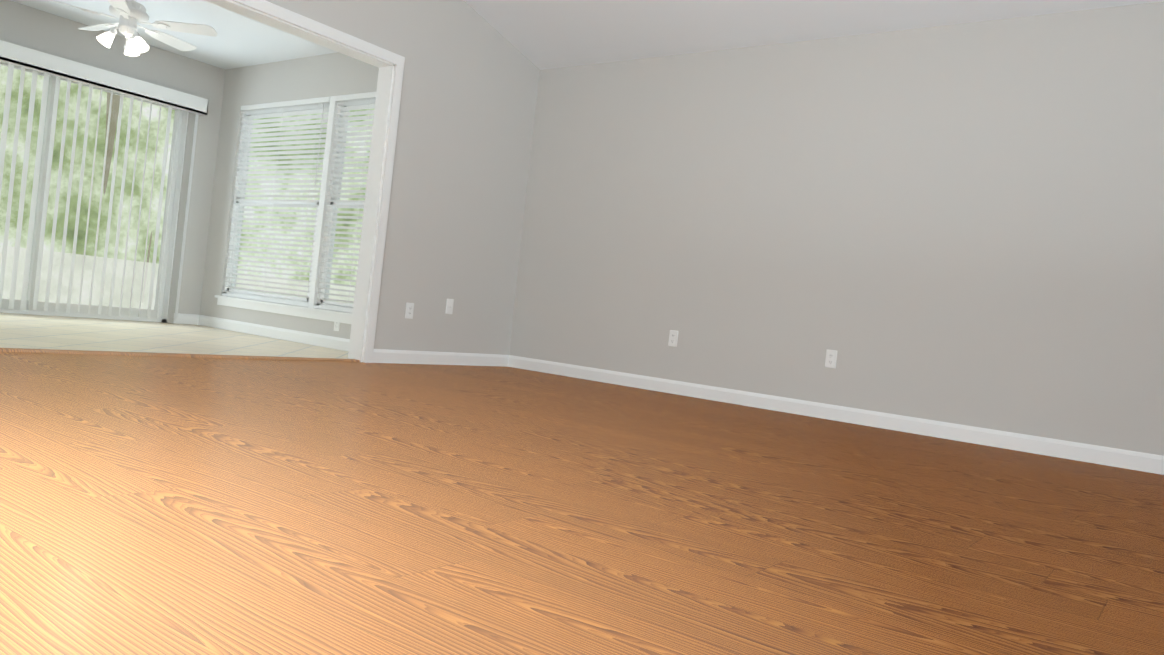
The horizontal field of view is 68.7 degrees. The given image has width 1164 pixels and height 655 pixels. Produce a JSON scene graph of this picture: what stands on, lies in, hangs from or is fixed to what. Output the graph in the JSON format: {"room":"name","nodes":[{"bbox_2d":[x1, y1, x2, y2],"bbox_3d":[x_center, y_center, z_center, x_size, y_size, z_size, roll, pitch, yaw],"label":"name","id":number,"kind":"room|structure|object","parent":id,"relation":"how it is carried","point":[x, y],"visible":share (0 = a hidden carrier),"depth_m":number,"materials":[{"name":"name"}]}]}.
{"room":"empty living room","nodes":[
{"label":"empty living room","id":0,"kind":"room"},
{"bbox_2d":[0,0,225,322],"bbox_3d":[-4.224,-1.390,7.104,0.140,2.600,2.640,7,1,37],"label":"wall","id":1,"kind":"structure","parent":0,"point":[208,81],"depth_m":7.77,"materials":[{"name":"grey paint"}]},
{"bbox_2d":[0,62,187,322],"bbox_3d":[-4.377,-1.118,6.925,0.102,2.030,2.200,7,1,37],"label":"door","id":2,"kind":"structure","parent":1,"relation":"in","point":[83,313],"depth_m":7.28,"materials":[{"name":"white metal"}]},
{"bbox_2d":[0,40,208,318],"bbox_3d":[-4.288,-1.142,6.836,0.125,2.030,2.440,7,1,37],"label":"blinds","id":3,"kind":"object","parent":1,"relation":"attached to","point":[24,58],"visible":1,"depth_m":6.99,"materials":[{"name":"white plastic"}]},
{"bbox_2d":[173,313,198,324],"bbox_3d":[-3.674,-0.079,7.921,0.015,0.095,0.250,7,1,37],"label":"baseboard","id":4,"kind":"structure","parent":1,"relation":"attached to","point":[193,319],"depth_m":7.91,"materials":[{"name":"white wood"}]},
{"bbox_2d":[10,0,336,69],"bbox_3d":[-3.205,-2.419,5.869,3.040,0.080,3.530,7,1,37],"label":"ceiling","id":5,"kind":"structure","parent":0,"point":[238,40],"depth_m":6.82,"materials":[{"name":"white paint"}]},
{"bbox_2d":[49,0,216,55],"bbox_3d":[-3.170,-2.141,5.911,1.120,0.466,1.161,7,1,37],"label":"ceiling fan","id":6,"kind":"object","parent":5,"relation":"hanging from","point":[130,14],"visible":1,"depth_m":5.87,"materials":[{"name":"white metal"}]},
{"bbox_2d":[0,313,347,358],"bbox_3d":[-3.450,0.051,5.879,3.110,0.058,3.530,7,1,37],"label":"floor","id":7,"kind":"structure","parent":0,"point":[27,331],"depth_m":5.93,"materials":[{"name":"beige tile"}]},
{"bbox_2d":[200,52,378,338],"bbox_3d":[-2.270,-1.175,7.203,2.900,2.600,0.140,7,1,37],"label":"wall","id":8,"kind":"structure","parent":0,"point":[330,74],"depth_m":7.64,"materials":[{"name":"grey paint"}]},
{"bbox_2d":[198,315,349,350],"bbox_3d":[-2.454,0.066,7.156,2.900,0.095,0.015,7,1,37],"label":"baseboard","id":9,"kind":"structure","parent":8,"relation":"attached to","point":[332,342],"depth_m":7.25,"materials":[{"name":"white wood"}]},
{"bbox_2d":[215,92,375,323],"bbox_3d":[-2.300,-1.009,7.173,2.360,1.835,0.145,7,1,37],"label":"sunroom window","id":10,"kind":"structure","parent":8,"relation":"in","point":[315,304],"depth_m":7.20,"materials":[{"name":"white plastic"}]},
{"bbox_2d":[334,322,339,330],"bbox_3d":[-1.957,-0.028,6.799,0.070,0.115,0.009,7,1,37],"label":"outlet","id":11,"kind":"object","parent":8,"relation":"attached to","point":[336,326],"visible":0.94,"depth_m":6.79,"materials":[{"name":"white plastic"}]},
{"bbox_2d":[266,0,539,354],"bbox_3d":[-1.534,-1.927,5.515,0.140,4.300,4.000,7,1,37],"label":"wall","id":12,"kind":"structure","parent":0,"point":[464,137],"depth_m":6.28,"materials":[{"name":"grey paint"}]},
{"bbox_2d":[203,0,404,362],"bbox_3d":[-2.136,-0.879,4.873,0.182,2.100,2.510,7,1,37],"label":"door frame","id":13,"kind":"structure","parent":12,"relation":"attached to","point":[389,64],"depth_m":5.79,"materials":[{"name":"white wood"}]},
{"bbox_2d":[405,302,413,318],"bbox_3d":[-1.230,-0.120,6.088,0.009,0.115,0.070,7,1,37],"label":"electrical outlet","id":14,"kind":"object","parent":12,"relation":"attached to","point":[409,310],"visible":1,"depth_m":6.08,"materials":[{"name":"white plastic"}]},
{"bbox_2d":[372,349,508,366],"bbox_3d":[-1.021,0.233,6.419,0.015,0.095,1.420,7,1,37],"label":"baseboard","id":15,"kind":"structure","parent":12,"relation":"attached to","point":[417,357],"depth_m":6.34,"materials":[{"name":"white wood"}]},
{"bbox_2d":[445,299,453,313],"bbox_3d":[-0.990,-0.158,6.398,0.016,0.115,0.070,7,1,37],"label":"outlet plate","id":16,"kind":"object","parent":12,"relation":"attached to","point":[449,306],"visible":1,"depth_m":6.40,"materials":[{"name":"white plastic"}]},
{"bbox_2d":[0,352,1163,654],"bbox_3d":[0.764,0.564,2.051,8.270,0.060,6.560,7,1,37],"label":"floor","id":17,"kind":"structure","parent":0,"point":[184,506],"depth_m":1.95,"materials":[{"name":"laminate"}]},
{"bbox_2d":[0,348,359,361],"bbox_3d":[-2.237,0.160,4.876,0.090,0.013,2.346,7,1,37],"label":"trim","id":18,"kind":"structure","parent":17,"relation":"on","point":[22,350],"depth_m":4.72,"materials":[{"name":"brown wood"}]},
{"bbox_2d":[464,0,1163,69],"bbox_3d":[1.056,-2.711,1.974,8.060,1.637,6.420,7,1,37],"label":"ceiling","id":19,"kind":"structure","parent":0,"point":[545,34],"depth_m":5.73,"materials":[{"name":"white paint"}]},
{"bbox_2d":[509,1,1163,455],"bbox_3d":[2.880,-1.428,4.622,8.340,4.300,0.140,7,1,37],"label":"wall","id":20,"kind":"structure","parent":0,"point":[963,223],"depth_m":5.25,"materials":[{"name":"grey paint"}]},
{"bbox_2d":[668,330,677,346],"bbox_3d":[0.649,0.078,6.074,0.070,0.115,0.009,7,1,37],"label":"electrical outlet","id":21,"kind":"object","parent":20,"relation":"attached to","point":[673,337],"visible":1,"depth_m":6.07,"materials":[{"name":"white plastic"}]},
{"bbox_2d":[825,349,836,368],"bbox_3d":[1.573,0.199,5.383,0.070,0.115,0.009,7,1,37],"label":"electrical outlet","id":22,"kind":"object","parent":20,"relation":"attached to","point":[831,359],"visible":1,"depth_m":5.38,"materials":[{"name":"white plastic"}]},
{"bbox_2d":[508,355,1163,474],"bbox_3d":[2.603,0.658,4.587,8.060,0.095,0.015,7,1,37],"label":"baseboard","id":23,"kind":"structure","parent":20,"relation":"attached to","point":[1122,458],"depth_m":5.19,"materials":[{"name":"white wood"}]},
{"label":"outside","id":24,"kind":"structure","parent":0,"visible":0},
{"bbox_2d":[0,65,321,309],"bbox_3d":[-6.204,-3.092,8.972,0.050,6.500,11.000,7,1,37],"label":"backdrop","id":25,"kind":"structure","parent":24,"point":[87,186],"depth_m":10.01,"materials":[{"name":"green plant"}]},
{"bbox_2d":[303,108,374,303],"bbox_3d":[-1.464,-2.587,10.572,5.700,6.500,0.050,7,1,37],"label":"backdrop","id":26,"kind":"structure","parent":24,"point":[341,261],"depth_m":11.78,"materials":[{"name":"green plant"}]}
]}

